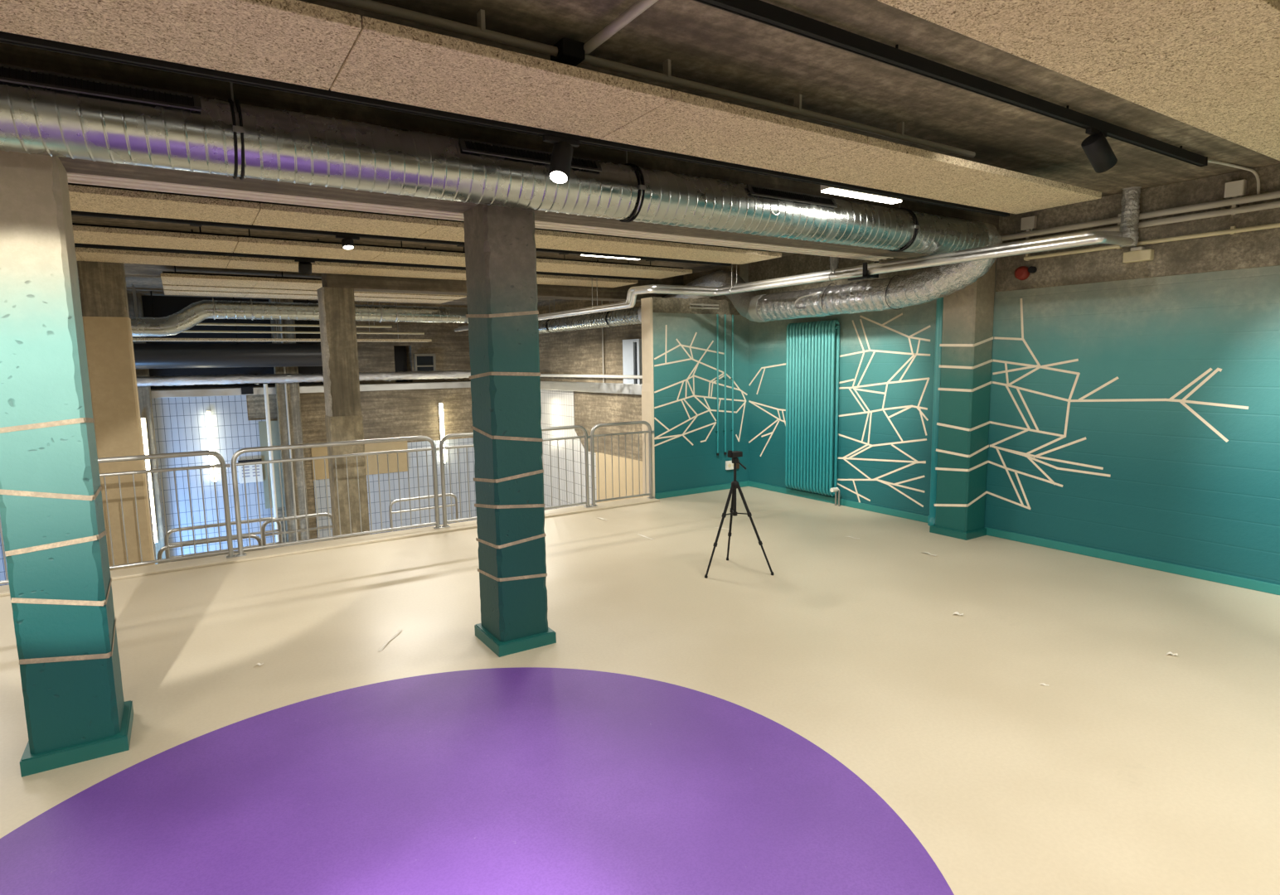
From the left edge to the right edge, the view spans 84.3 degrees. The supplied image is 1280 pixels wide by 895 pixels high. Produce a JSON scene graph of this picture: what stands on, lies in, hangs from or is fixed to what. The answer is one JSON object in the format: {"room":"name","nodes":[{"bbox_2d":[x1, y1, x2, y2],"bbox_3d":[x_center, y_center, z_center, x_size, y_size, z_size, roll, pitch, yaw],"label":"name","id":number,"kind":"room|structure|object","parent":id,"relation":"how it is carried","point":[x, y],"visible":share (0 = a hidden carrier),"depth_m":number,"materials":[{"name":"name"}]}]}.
{"room":"empty mezzanine hall","nodes":[
{"label":"empty mezzanine hall","id":0,"kind":"room"},
{"bbox_2d":[0,293,476,586],"bbox_3d":[-9.144,0.111,12.910,15.130,5.660,0.540,-5,8,-33],"label":"wall","id":1,"kind":"structure","parent":0,"point":[239,422],"depth_m":14.24,"materials":[{"name":"concrete"}]},
{"bbox_2d":[237,458,263,484],"bbox_3d":[-7.530,0.453,13.666,0.400,0.450,0.055,-5,8,-33],"label":"notice sign","id":2,"kind":"object","parent":1,"relation":"attached to","point":[249,470],"visible":0.91,"depth_m":13.65,"materials":[{"name":"paper"}]},
{"bbox_2d":[150,381,470,398],"bbox_3d":[-9.010,-0.942,12.521,14.500,0.160,0.140,-5,8,-33],"label":"trunking","id":3,"kind":"object","parent":1,"relation":"attached to","point":[250,390],"visible":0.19,"depth_m":13.72,"materials":[{"name":"metal"}]},
{"bbox_2d":[413,353,436,371],"bbox_3d":[-4.653,-1.780,15.314,0.450,0.500,0.060,-5,8,-33],"label":"window","id":4,"kind":"structure","parent":1,"relation":"in","point":[423,362],"depth_m":15.30,"materials":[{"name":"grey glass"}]},
{"bbox_2d":[0,486,1279,894],"bbox_3d":[-0.302,1.738,1.494,12.830,0.300,12.500,-5,8,-33],"label":"floor","id":5,"kind":"structure","parent":0,"point":[1139,768],"depth_m":4.18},
{"bbox_2d":[0,150,133,777],"bbox_3d":[-2.663,0.079,3.188,0.380,2.660,0.420,-5,8,-33],"label":"column","id":6,"kind":"structure","parent":5,"relation":"on","point":[51,512],"depth_m":3.06,"materials":[{"name":"green paint"}]},
{"bbox_2d":[0,667,954,894],"bbox_3d":[-0.703,1.485,2.377,3.466,0.002,3.466,-5,8,-33],"label":"inlay","id":7,"kind":"object","parent":5,"relation":"on","point":[516,781],"visible":1,"depth_m":2.80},
{"bbox_2d":[463,203,556,657],"bbox_3d":[-0.822,-0.092,4.369,0.380,2.660,0.420,-5,8,-33],"label":"column","id":8,"kind":"structure","parent":5,"relation":"on","point":[500,243],"depth_m":4.22,"materials":[{"name":"teal paint"}]},
{"bbox_2d":[704,450,774,578],"bbox_3d":[0.725,0.533,5.829,0.509,1.020,0.575,-5,8,-33],"label":"camera tripod","id":9,"kind":"object","parent":5,"relation":"on","point":[734,455],"visible":1,"depth_m":5.82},
{"bbox_2d":[929,261,995,540],"bbox_3d":[3.159,-0.460,6.898,0.358,2.660,0.400,-5,8,-33],"label":"pilaster","id":10,"kind":"object","parent":5,"relation":"on","point":[967,312],"visible":0.91,"depth_m":6.80,"materials":[{"name":"teal paint"}]},
{"bbox_2d":[0,0,1279,305],"bbox_3d":[-3.547,-1.862,3.895,15.130,0.250,21.300,-5,8,-33],"label":"ceiling","id":11,"kind":"structure","parent":0,"point":[705,44],"depth_m":3.39,"materials":[{"name":"concrete"}]},
{"bbox_2d":[132,290,322,368],"bbox_3d":[-7.862,-2.015,12.155,5.200,1.293,0.440,-5,8,-33],"label":"duct","id":12,"kind":"object","parent":11,"relation":"hanging from","point":[147,356],"visible":0.59,"depth_m":12.39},
{"bbox_2d":[162,266,321,280],"bbox_3d":[-4.082,-2.304,9.534,3.930,0.206,0.630,-5,8,-33],"label":"frame","id":13,"kind":"object","parent":11,"relation":"hanging from","point":[164,272],"visible":0.08,"depth_m":8.67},
{"bbox_2d":[160,272,258,287],"bbox_3d":[-5.326,-2.065,8.749,0.996,0.042,0.870,-5,8,-33],"label":"ceiling panel","id":14,"kind":"object","parent":13,"relation":"attached to","point":[167,278],"visible":1,"depth_m":8.58,"materials":[{"name":"brown wood"}]},
{"bbox_2d":[252,277,322,290],"bbox_3d":[-4.487,-2.143,9.287,0.996,0.042,0.870,-5,8,-33],"label":"ceiling panel","id":15,"kind":"object","parent":13,"relation":"attached to","point":[263,283],"visible":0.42,"depth_m":9.04,"materials":[{"name":"brown wood"}]},
{"bbox_2d":[131,283,392,328],"bbox_3d":[-6.754,-2.282,11.409,5.300,0.618,0.040,-5,8,-33],"label":"pipe","id":16,"kind":"object","parent":11,"relation":"hanging from","point":[200,323],"visible":0.51,"depth_m":11.78,"materials":[{"name":"grey metal"}]},
{"bbox_2d":[133,286,424,334],"bbox_3d":[-6.677,-2.298,11.937,6.000,0.716,0.036,-5,8,-33],"label":"pipe","id":17,"kind":"object","parent":11,"relation":"hanging from","point":[214,332],"visible":0.49,"depth_m":12.17,"materials":[{"name":"grey metal"}]},
{"bbox_2d":[132,288,431,342],"bbox_3d":[-6.614,-2.290,12.398,5.800,0.843,0.300,-5,8,-33],"label":"cable tray","id":18,"kind":"object","parent":11,"relation":"hanging from","point":[139,339],"visible":0.62,"depth_m":12.24,"materials":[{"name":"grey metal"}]},
{"bbox_2d":[129,296,468,336],"bbox_3d":[-5.423,-2.169,11.209,6.500,0.835,0.301,-5,8,-33],"label":"duct","id":19,"kind":"object","parent":11,"relation":"hanging from","point":[195,313],"visible":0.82,"depth_m":10.88,"materials":[{"name":"metal"}]},
{"bbox_2d":[74,246,625,279],"bbox_3d":[-3.241,-2.117,7.878,7.130,0.206,0.420,-5,8,-33],"label":"frame","id":20,"kind":"object","parent":11,"relation":"hanging from","point":[75,246],"visible":0.02,"depth_m":7.33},
{"bbox_2d":[75,247,229,268],"bbox_3d":[-4.737,-1.854,6.933,1.196,0.042,0.660,-5,8,-33],"label":"ceiling panel","id":21,"kind":"object","parent":20,"relation":"attached to","point":[93,254],"visible":1,"depth_m":6.81,"materials":[{"name":"brown wood"}]},
{"bbox_2d":[226,256,357,274],"bbox_3d":[-3.730,-1.948,7.578,1.196,0.042,0.660,-5,8,-33],"label":"ceiling panel","id":22,"kind":"object","parent":20,"relation":"attached to","point":[240,263],"visible":0.86,"depth_m":7.46,"materials":[{"name":"brown wood"}]},
{"bbox_2d":[346,263,465,279],"bbox_3d":[-2.723,-2.042,8.224,1.196,0.042,0.660,-5,8,-33],"label":"ceiling panel","id":23,"kind":"object","parent":20,"relation":"attached to","point":[361,269],"visible":0.86,"depth_m":8.10,"materials":[{"name":"brown wood"}]},
{"bbox_2d":[537,275,637,287],"bbox_3d":[-0.709,-2.229,9.516,1.196,0.042,0.660,-5,8,-33],"label":"ceiling panel","id":24,"kind":"object","parent":20,"relation":"attached to","point":[561,280],"visible":0.77,"depth_m":9.39,"materials":[{"name":"brown wood"}]},
{"bbox_2d":[74,228,654,280],"bbox_3d":[-3.073,-1.989,7.031,7.720,0.262,0.040,-5,8,-33],"label":"track","id":25,"kind":"object","parent":11,"relation":"hanging from","point":[75,244],"visible":0.27,"depth_m":6.88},
{"bbox_2d":[72,223,683,268],"bbox_3d":[-2.583,-2.005,6.869,7.130,0.206,0.440,-5,8,-33],"label":"frame","id":26,"kind":"object","parent":11,"relation":"hanging from","point":[74,224],"visible":0.14,"depth_m":6.36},
{"bbox_2d":[72,224,237,252],"bbox_3d":[-4.079,-1.742,5.923,1.196,0.042,0.680,-5,8,-33],"label":"ceiling panel","id":27,"kind":"object","parent":26,"relation":"attached to","point":[82,234],"visible":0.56,"depth_m":5.83,"materials":[{"name":"brown wood"}]},
{"bbox_2d":[233,237,384,261],"bbox_3d":[-3.072,-1.836,6.569,1.196,0.042,0.680,-5,8,-33],"label":"ceiling panel","id":28,"kind":"object","parent":26,"relation":"attached to","point":[244,244],"visible":0.86,"depth_m":6.46,"materials":[{"name":"brown wood"}]},
{"bbox_2d":[368,247,465,266],"bbox_3d":[-2.065,-1.930,7.215,1.196,0.042,0.680,-5,8,-33],"label":"ceiling panel","id":29,"kind":"object","parent":26,"relation":"attached to","point":[390,254],"visible":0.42,"depth_m":7.00,"materials":[{"name":"brown wood"}]},
{"bbox_2d":[536,258,606,273],"bbox_3d":[-1.058,-2.023,7.861,1.196,0.042,0.680,-5,8,-33],"label":"ceiling panel","id":30,"kind":"object","parent":26,"relation":"attached to","point":[542,264],"visible":0.51,"depth_m":7.83,"materials":[{"name":"brown wood"}]},
{"bbox_2d":[578,263,692,279],"bbox_3d":[-0.051,-2.117,8.506,1.196,0.042,0.680,-5,8,-33],"label":"ceiling panel","id":31,"kind":"object","parent":26,"relation":"attached to","point":[612,269],"visible":0.86,"depth_m":8.40,"materials":[{"name":"brown wood"}]},
{"bbox_2d":[71,201,731,266],"bbox_3d":[-2.241,-1.847,5.755,7.720,0.262,0.040,-5,8,-33],"label":"track","id":32,"kind":"object","parent":11,"relation":"hanging from","point":[73,212],"visible":0.34,"depth_m":5.60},
{"bbox_2d":[67,183,770,252],"bbox_3d":[-1.732,-1.869,5.635,7.130,0.206,0.390,-5,8,-33],"label":"frame","id":33,"kind":"object","parent":11,"relation":"hanging from","point":[259,202],"visible":0.02,"depth_m":5.13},
{"bbox_2d":[67,184,260,224],"bbox_3d":[-3.228,-1.606,4.689,1.196,0.042,0.630,-5,8,-33],"label":"ceiling panel","id":34,"kind":"object","parent":33,"relation":"attached to","point":[82,198],"visible":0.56,"depth_m":4.63,"materials":[{"name":"brown wood"}]},
{"bbox_2d":[252,203,436,237],"bbox_3d":[-2.221,-1.700,5.335,1.196,0.042,0.630,-5,8,-33],"label":"ceiling panel","id":35,"kind":"object","parent":33,"relation":"attached to","point":[269,215],"visible":0.87,"depth_m":5.23,"materials":[{"name":"brown wood"}]},
{"bbox_2d":[415,219,576,248],"bbox_3d":[-1.214,-1.794,5.981,1.196,0.042,0.630,-5,8,-33],"label":"ceiling panel","id":36,"kind":"object","parent":33,"relation":"attached to","point":[447,230],"visible":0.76,"depth_m":5.89,"materials":[{"name":"brown wood"}]},
{"bbox_2d":[546,233,688,256],"bbox_3d":[-0.207,-1.887,6.627,1.196,0.042,0.630,-5,8,-33],"label":"ceiling panel","id":37,"kind":"object","parent":33,"relation":"attached to","point":[583,243],"visible":0.86,"depth_m":6.53,"materials":[{"name":"brown wood"}]},
{"bbox_2d":[653,244,781,264],"bbox_3d":[0.800,-1.981,7.272,1.196,0.042,0.630,-5,8,-33],"label":"ceiling panel","id":38,"kind":"object","parent":33,"relation":"attached to","point":[695,252],"visible":0.86,"depth_m":7.17,"materials":[{"name":"brown wood"}]},
{"bbox_2d":[67,172,893,261],"bbox_3d":[-1.735,-1.570,3.964,9.600,0.398,0.210,-5,8,-33],"label":"ceiling beam","id":39,"kind":"structure","parent":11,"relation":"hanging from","point":[79,178],"depth_m":4.14,"materials":[{"name":"metal"}]},
{"bbox_2d":[0,63,989,254],"bbox_3d":[-0.820,-1.523,3.753,8.900,0.468,0.339,-5,8,-33],"label":"spiral duct","id":40,"kind":"object","parent":11,"relation":"hanging from","point":[46,113],"visible":0.98,"depth_m":3.39,"materials":[{"name":"metal"}]},
{"bbox_2d":[0,63,201,111],"bbox_3d":[-2.168,-1.403,2.729,0.804,0.076,0.055,-5,8,-33],"label":"grille","id":41,"kind":"object","parent":40,"relation":"attached to","point":[11,76],"depth_m":2.75,"materials":[{"name":"metal"}]},
{"bbox_2d":[458,137,601,172],"bbox_3d":[-0.563,-1.552,3.758,0.804,0.076,0.055,-5,8,-33],"label":"grille","id":42,"kind":"object","parent":40,"relation":"attached to","point":[467,147],"depth_m":3.70,"materials":[{"name":"metal"}]},
{"bbox_2d":[746,184,837,208],"bbox_3d":[1.042,-1.701,4.788,0.804,0.076,0.055,-5,8,-33],"label":"grille","id":43,"kind":"object","parent":40,"relation":"attached to","point":[754,192],"depth_m":4.76,"materials":[{"name":"metal"}]},
{"bbox_2d":[0,31,1009,217],"bbox_3d":[-0.517,-1.565,3.200,7.820,0.262,0.040,-5,8,-33],"label":"ceiling beam","id":44,"kind":"structure","parent":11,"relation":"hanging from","point":[5,37],"depth_m":2.90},
{"bbox_2d":[543,135,579,184],"bbox_3d":[-0.364,-1.344,3.317,0.116,0.209,0.179,3,8,30],"label":"track spotlight","id":45,"kind":"object","parent":44,"relation":"attached to","point":[562,151],"visible":1,"depth_m":3.28,"materials":[{"name":"black"}]},
{"bbox_2d":[538,299,641,334],"bbox_3d":[-1.558,-2.535,13.304,0.284,0.730,6.040,-5,8,-33],"label":"spiral duct","id":46,"kind":"object","parent":11,"relation":"hanging from","point":[626,317],"visible":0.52,"depth_m":12.03,"materials":[{"name":"metal"}]},
{"bbox_2d":[325,0,975,157],"bbox_3d":[0.147,-1.352,0.689,7.200,0.105,4.240,-5,8,-33],"label":"cable tray","id":47,"kind":"object","parent":11,"relation":"attached to","point":[568,51],"visible":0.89,"depth_m":2.81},
{"bbox_2d":[457,230,1122,328],"bbox_3d":[-0.178,-2.081,9.045,1.204,0.652,10.708,-7,9,-43],"label":"insulated pipe","id":48,"kind":"object","parent":11,"relation":"hanging from","point":[1089,233],"visible":0.54,"depth_m":6.31,"materials":[{"name":"silver metal"}]},
{"bbox_2d":[454,234,1133,331],"bbox_3d":[-0.205,-2.053,8.972,1.264,0.688,10.801,-7,9,-43],"label":"insulated pipe","id":49,"kind":"object","parent":11,"relation":"hanging from","point":[865,273],"visible":0.96,"depth_m":6.29,"materials":[{"name":"silver metal"}]},
{"bbox_2d":[820,184,902,203],"bbox_3d":[1.494,-1.796,4.730,0.720,0.233,0.090,-5,8,-33],"label":"lamp","id":50,"kind":"object","parent":11,"relation":"hanging from","point":[825,189],"visible":0.64,"depth_m":4.70,"materials":[{"name":"white plastic"}]},
{"bbox_2d":[693,0,1207,167],"bbox_3d":[0.255,-1.579,2.449,8.310,0.077,0.040,-5,8,-33],"label":"track","id":51,"kind":"object","parent":11,"relation":"hanging from","point":[758,11],"visible":1,"depth_m":3.08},
{"bbox_2d":[1081,127,1117,173],"bbox_3d":[2.549,-1.646,3.931,0.229,0.216,0.112,-4,8,-23],"label":"track spotlight","id":52,"kind":"object","parent":51,"relation":"attached to","point":[1097,148],"visible":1,"depth_m":3.90,"materials":[{"name":"black metal"}]},
{"bbox_2d":[1119,186,1141,247],"bbox_3d":[3.908,-1.835,5.640,0.138,0.450,0.141,-5,8,-33],"label":"insulated riser","id":53,"kind":"object","parent":11,"relation":"attached to","point":[1130,202],"visible":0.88,"depth_m":5.59,"materials":[{"name":"metal"}]},
{"bbox_3d":[-0.047,-1.589,3.104,7.130,0.206,0.355,-5,8,-33],"label":"frame","id":54,"kind":"object","parent":11,"relation":"hanging from","visible":0},
{"bbox_2d":[0,0,361,90],"bbox_3d":[-1.543,-1.326,2.159,1.196,0.042,0.595,-5,8,-33],"label":"ceiling panel","id":55,"kind":"object","parent":54,"relation":"attached to","point":[298,42],"visible":1,"depth_m":2.23,"materials":[{"name":"brown wood"}]},
{"bbox_2d":[329,15,670,139],"bbox_3d":[-0.536,-1.420,2.804,1.196,0.042,0.595,-5,8,-33],"label":"ceiling panel","id":56,"kind":"object","parent":54,"relation":"attached to","point":[386,60],"visible":0.86,"depth_m":2.70,"materials":[{"name":"brown wood"}]},
{"bbox_2d":[600,89,867,172],"bbox_3d":[0.471,-1.514,3.450,1.196,0.042,0.595,-5,8,-33],"label":"ceiling panel","id":57,"kind":"object","parent":54,"relation":"attached to","point":[690,124],"visible":0.86,"depth_m":3.36,"materials":[{"name":"brown wood"}]},
{"bbox_2d":[783,136,1002,196],"bbox_3d":[1.478,-1.607,4.096,1.196,0.042,0.595,-5,8,-33],"label":"ceiling panel","id":58,"kind":"object","parent":54,"relation":"attached to","point":[880,164],"visible":0.86,"depth_m":4.01,"materials":[{"name":"brown wood"}]},
{"bbox_2d":[916,169,1101,213],"bbox_3d":[2.485,-1.701,4.742,1.196,0.042,0.595,-5,8,-33],"label":"ceiling panel","id":59,"kind":"object","parent":54,"relation":"attached to","point":[1013,192],"visible":0.86,"depth_m":4.67,"materials":[{"name":"brown wood"}]},
{"bbox_3d":[-4.546,-2.383,10.247,3.930,0.206,0.280,-5,8,-33],"label":"frame","id":60,"kind":"object","parent":11,"relation":"hanging from","visible":0},
{"bbox_2d":[162,284,251,292],"bbox_3d":[-5.791,-2.144,9.463,0.996,0.042,0.520,-5,8,-33],"label":"ceiling panel","id":61,"kind":"object","parent":60,"relation":"attached to","point":[174,287],"visible":0.73,"depth_m":9.39,"materials":[{"name":"brown wood"}]},
{"bbox_2d":[248,287,317,295],"bbox_3d":[-4.951,-2.222,10.001,0.996,0.042,0.520,-5,8,-33],"label":"ceiling panel","id":62,"kind":"object","parent":60,"relation":"attached to","point":[253,289],"visible":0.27,"depth_m":9.89,"materials":[{"name":"brown wood"}]},
{"bbox_3d":[1.864,-1.542,2.473,4.730,0.206,0.375,-5,8,-33],"label":"frame","id":63,"kind":"object","parent":11,"relation":"hanging from","visible":0},
{"bbox_2d":[877,0,1279,80],"bbox_3d":[1.375,-1.373,2.173,1.196,0.042,0.615,-5,8,-33],"label":"ceiling panel","id":64,"kind":"object","parent":63,"relation":"attached to","point":[1078,40],"visible":1,"depth_m":2.28,"materials":[{"name":"brown wood"}]},
{"bbox_2d":[1080,16,1279,130],"bbox_3d":[2.382,-1.467,2.819,1.196,0.042,0.615,-5,8,-33],"label":"ceiling panel","id":65,"kind":"object","parent":63,"relation":"attached to","point":[1232,78],"visible":0.73,"depth_m":2.76,"materials":[{"name":"brown wood"}]},
{"bbox_2d":[1205,113,1279,160],"bbox_3d":[3.389,-1.560,3.464,1.196,0.042,0.615,-5,8,-33],"label":"ceiling panel","id":66,"kind":"object","parent":63,"relation":"attached to","point":[1262,135],"visible":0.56,"depth_m":3.46,"materials":[{"name":"brown wood"}]},
{"bbox_3d":[-4.965,-2.454,10.889,3.930,0.206,0.460,-5,8,-33],"label":"frame","id":67,"kind":"object","parent":11,"relation":"hanging from","visible":0},
{"bbox_2d":[163,289,247,297],"bbox_3d":[-6.209,-2.215,10.105,0.996,0.042,0.700,-5,8,-33],"label":"ceiling panel","id":68,"kind":"object","parent":67,"relation":"attached to","point":[167,292],"visible":0.76,"depth_m":10.02,"materials":[{"name":"brown wood"}]},
{"bbox_2d":[243,292,317,300],"bbox_3d":[-5.370,-2.293,10.643,0.996,0.042,0.700,-5,8,-33],"label":"ceiling panel","id":69,"kind":"object","parent":67,"relation":"attached to","point":[260,295],"visible":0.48,"depth_m":10.54,"materials":[{"name":"brown wood"}]},
{"bbox_2d":[640,296,749,497],"bbox_3d":[0.765,-0.682,9.409,1.643,2.572,0.217,-5,8,-33],"label":"wall","id":70,"kind":"structure","parent":0,"point":[679,352],"depth_m":9.23,"materials":[{"name":"teal paint"}]},
{"bbox_2d":[0,496,659,596],"bbox_3d":[-4.424,1.083,6.090,10.960,0.022,0.290,-5,8,-33],"label":"curb","id":71,"kind":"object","parent":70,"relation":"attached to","point":[133,572],"depth_m":6.87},
{"bbox_2d":[0,450,236,584],"bbox_3d":[-4.544,0.585,5.974,1.929,0.999,0.080,-5,8,-33],"label":"railing panel","id":72,"kind":"object","parent":71,"relation":"on","point":[223,466],"visible":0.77,"depth_m":6.22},
{"bbox_2d":[231,436,442,557],"bbox_3d":[-2.935,0.436,7.006,1.934,0.999,0.080,-5,8,-33],"label":"railing panel","id":73,"kind":"object","parent":71,"relation":"on","point":[235,482],"visible":1,"depth_m":6.91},
{"bbox_2d":[439,425,591,528],"bbox_3d":[-1.364,0.289,8.014,1.839,0.999,0.080,-5,8,-33],"label":"railing panel","id":74,"kind":"object","parent":71,"relation":"on","point":[585,437],"visible":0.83,"depth_m":8.15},
{"bbox_2d":[590,421,654,507],"bbox_3d":[-0.212,0.182,8.752,0.934,0.999,0.080,-5,8,-33],"label":"railing panel","id":75,"kind":"object","parent":71,"relation":"on","point":[650,432],"visible":1,"depth_m":8.71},
{"bbox_2d":[654,480,748,499],"bbox_3d":[0.856,0.566,9.477,1.568,0.075,0.022,-5,8,-33],"label":"baseboard","id":76,"kind":"structure","parent":70,"relation":"attached to","point":[723,487],"depth_m":9.40,"materials":[{"name":"teal paint"}]},
{"bbox_2d":[537,260,1279,585],"bbox_3d":[2.790,0.500,8.166,0.265,5.660,20.500,-5,8,-33],"label":"wall","id":77,"kind":"structure","parent":0,"point":[1140,418],"depth_m":6.24,"materials":[{"name":"teal paint"}]},
{"bbox_2d":[0,43,998,258],"bbox_3d":[-1.997,-1.503,3.435,12.580,0.400,0.380,-5,8,-33],"label":"beam","id":78,"kind":"structure","parent":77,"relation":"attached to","point":[12,55],"depth_m":3.72,"materials":[{"name":"concrete"}]},
{"bbox_2d":[321,273,683,302],"bbox_3d":[-1.559,-2.257,9.612,5.080,0.400,0.350,-5,8,-33],"label":"beam","id":79,"kind":"structure","parent":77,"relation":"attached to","point":[359,283],"depth_m":8.90,"materials":[{"name":"concrete"}]},
{"bbox_2d":[539,373,642,378],"bbox_3d":[-0.852,-1.339,13.261,0.108,0.060,7.300,-5,8,-33],"label":"pipe","id":80,"kind":"object","parent":77,"relation":"attached to","point":[617,376],"visible":0.35,"depth_m":13.17,"materials":[{"name":"metal"}]},
{"bbox_2d":[540,380,642,395],"bbox_3d":[-1.004,-1.159,13.541,0.090,0.180,6.900,-5,8,-33],"label":"trunking","id":81,"kind":"object","parent":77,"relation":"attached to","point":[613,388],"visible":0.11,"depth_m":13.24,"materials":[{"name":"metal"}]},
{"bbox_2d":[622,339,642,383],"bbox_3d":[-0.131,-1.444,12.167,0.060,0.830,0.530,-5,8,-33],"label":"window","id":82,"kind":"structure","parent":77,"relation":"in","point":[632,348],"depth_m":12.11,"materials":[{"name":"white glass"}]},
{"bbox_2d":[785,320,840,506],"bbox_3d":[2.139,-0.432,8.677,0.190,2.208,0.897,-4,8,-27],"label":"radiator","id":83,"kind":"object","parent":77,"relation":"attached to","point":[812,369],"visible":1,"depth_m":8.63,"materials":[{"name":"metal"}]},
{"bbox_2d":[637,221,1002,322],"bbox_3d":[1.659,-1.900,8.536,0.508,0.744,5.685,-5,8,-32],"label":"flexible duct","id":84,"kind":"object","parent":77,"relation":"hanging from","point":[930,283],"visible":0.73,"depth_m":7.32,"materials":[{"name":"metal"}]},
{"bbox_2d":[927,297,943,526],"bbox_3d":[3.069,-0.383,7.274,0.124,2.420,0.124,-5,8,-33],"label":"downpipe","id":85,"kind":"object","parent":77,"relation":"attached to","point":[931,520],"visible":0.43,"depth_m":7.25,"materials":[{"name":"metal"}]},
{"bbox_2d":[748,163,1279,295],"bbox_3d":[4.851,-1.577,4.424,0.030,0.700,12.400,-5,8,-33],"label":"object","id":86,"kind":"structure","parent":77,"relation":"attached to","point":[1255,249],"depth_m":5.64,"materials":[{"name":"concrete"}]},
{"bbox_2d":[748,480,1279,595],"bbox_3d":[4.887,1.076,4.742,0.022,0.075,12.400,-5,8,-33],"label":"baseboard","id":87,"kind":"structure","parent":77,"relation":"attached to","point":[1244,583],"depth_m":6.23,"materials":[{"name":"teal paint"}]},
{"bbox_2d":[1122,247,1153,263],"bbox_3d":[3.992,-1.548,5.666,0.080,0.110,0.200,-5,8,-33],"label":"junction box","id":88,"kind":"object","parent":77,"relation":"attached to","point":[1136,254],"visible":1,"depth_m":5.64,"materials":[{"name":"beige plastic"}]},
{"bbox_2d":[1001,190,1279,241],"bbox_3d":[4.952,-1.688,4.166,0.062,0.074,5.880,-5,8,-33],"label":"conduit","id":89,"kind":"object","parent":77,"relation":"attached to","point":[1235,201],"visible":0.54,"depth_m":5.51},
{"bbox_2d":[1002,200,1279,243],"bbox_3d":[4.954,-1.622,4.175,0.058,0.070,5.880,-5,8,-33],"label":"conduit","id":90,"kind":"object","parent":77,"relation":"attached to","point":[1234,210],"visible":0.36,"depth_m":5.30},
{"bbox_2d":[1023,223,1279,261],"bbox_3d":[5.033,-1.469,4.087,0.044,0.056,5.620,-5,8,-33],"label":"conduit","id":91,"kind":"object","parent":77,"relation":"attached to","point":[1233,230],"visible":0.9,"depth_m":5.48,"materials":[{"name":"beige plastic"}]},
{"bbox_2d":[1223,179,1246,198],"bbox_3d":[4.321,-1.851,5.128,0.060,0.158,0.119,-5,8,-33],"label":"junction box","id":92,"kind":"object","parent":77,"relation":"attached to","point":[1235,188],"visible":1,"depth_m":5.10,"materials":[{"name":"white plastic"}]},
{"bbox_3d":[-6.936,3.388,9.941,15.130,0.200,8.500,-5,8,-33],"label":"floor","id":93,"kind":"structure","parent":0,"visible":0},
{"bbox_2d":[77,261,155,570],"bbox_3d":[-5.396,0.715,7.441,0.376,5.660,0.366,-5,8,-33],"label":"column","id":94,"kind":"structure","parent":93,"relation":"on","point":[106,320],"depth_m":7.16,"materials":[{"name":"concrete"}]},
{"bbox_2d":[126,292,165,564],"bbox_3d":[-8.745,0.144,12.589,0.230,5.660,0.285,-5,8,-33],"label":"column","id":95,"kind":"structure","parent":93,"relation":"on","point":[144,392],"depth_m":12.46,"materials":[{"name":"concrete"}]},
{"bbox_2d":[140,417,158,543],"bbox_3d":[-8.647,0.592,12.456,0.070,2.240,0.076,-5,8,-33],"label":"lamp","id":96,"kind":"object","parent":95,"relation":"attached to","point":[143,419],"visible":0.74,"depth_m":12.42,"materials":[{"name":"white plastic"}]},
{"bbox_2d":[263,383,279,542],"bbox_3d":[-7.002,0.817,13.509,0.070,4.050,0.070,-5,8,-33],"label":"downpipe","id":97,"kind":"object","parent":93,"relation":"on","point":[265,385],"visible":0.6,"depth_m":13.40,"materials":[{"name":"plastic"}]},
{"bbox_2d":[268,298,310,542],"bbox_3d":[-6.804,-0.034,13.811,0.390,5.660,0.323,-5,8,-33],"label":"column","id":98,"kind":"structure","parent":93,"relation":"on","point":[288,395],"depth_m":13.69,"materials":[{"name":"concrete"}]},
{"bbox_2d":[135,370,470,386],"bbox_3d":[-6.583,-1.345,13.695,8.900,0.203,0.484,-5,8,-33],"label":"pipe","id":99,"kind":"object","parent":98,"relation":"attached to","point":[167,380],"visible":0.61,"depth_m":13.29,"materials":[{"name":"metal"}]},
{"bbox_2d":[317,286,369,539],"bbox_3d":[-3.551,0.742,8.646,0.366,5.260,0.366,-5,8,-33],"label":"column","id":100,"kind":"structure","parent":93,"relation":"on","point":[343,417],"depth_m":8.35,"materials":[{"name":"concrete"}]},
{"bbox_3d":[-4.284,2.578,9.841,4.800,1.350,2.000,-5,8,-33],"label":"trim","id":101,"kind":"structure","parent":93,"relation":"on","visible":0},
{"bbox_2d":[157,534,262,563],"bbox_3d":[-5.054,1.581,8.390,1.064,1.002,0.042,-5,8,-33],"label":"stair handrail","id":102,"kind":"object","parent":101,"relation":"on","point":[258,539],"visible":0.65,"depth_m":8.28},
{"bbox_2d":[164,517,282,558],"bbox_3d":[-5.288,1.478,9.065,1.294,1.052,0.042,-5,8,-33],"label":"stair handrail","id":103,"kind":"object","parent":101,"relation":"on","point":[279,526],"visible":0.52,"depth_m":8.96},
{"bbox_2d":[261,513,333,549],"bbox_3d":[-4.258,1.427,8.891,0.844,1.162,0.042,-5,8,-33],"label":"stair handrail","id":104,"kind":"object","parent":101,"relation":"on","point":[263,527],"visible":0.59,"depth_m":8.78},
{"bbox_2d":[388,493,458,532],"bbox_3d":[-3.228,1.252,10.622,1.024,1.062,0.042,-5,8,-33],"label":"stair handrail","id":105,"kind":"object","parent":101,"relation":"on","point":[453,496],"visible":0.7,"depth_m":10.53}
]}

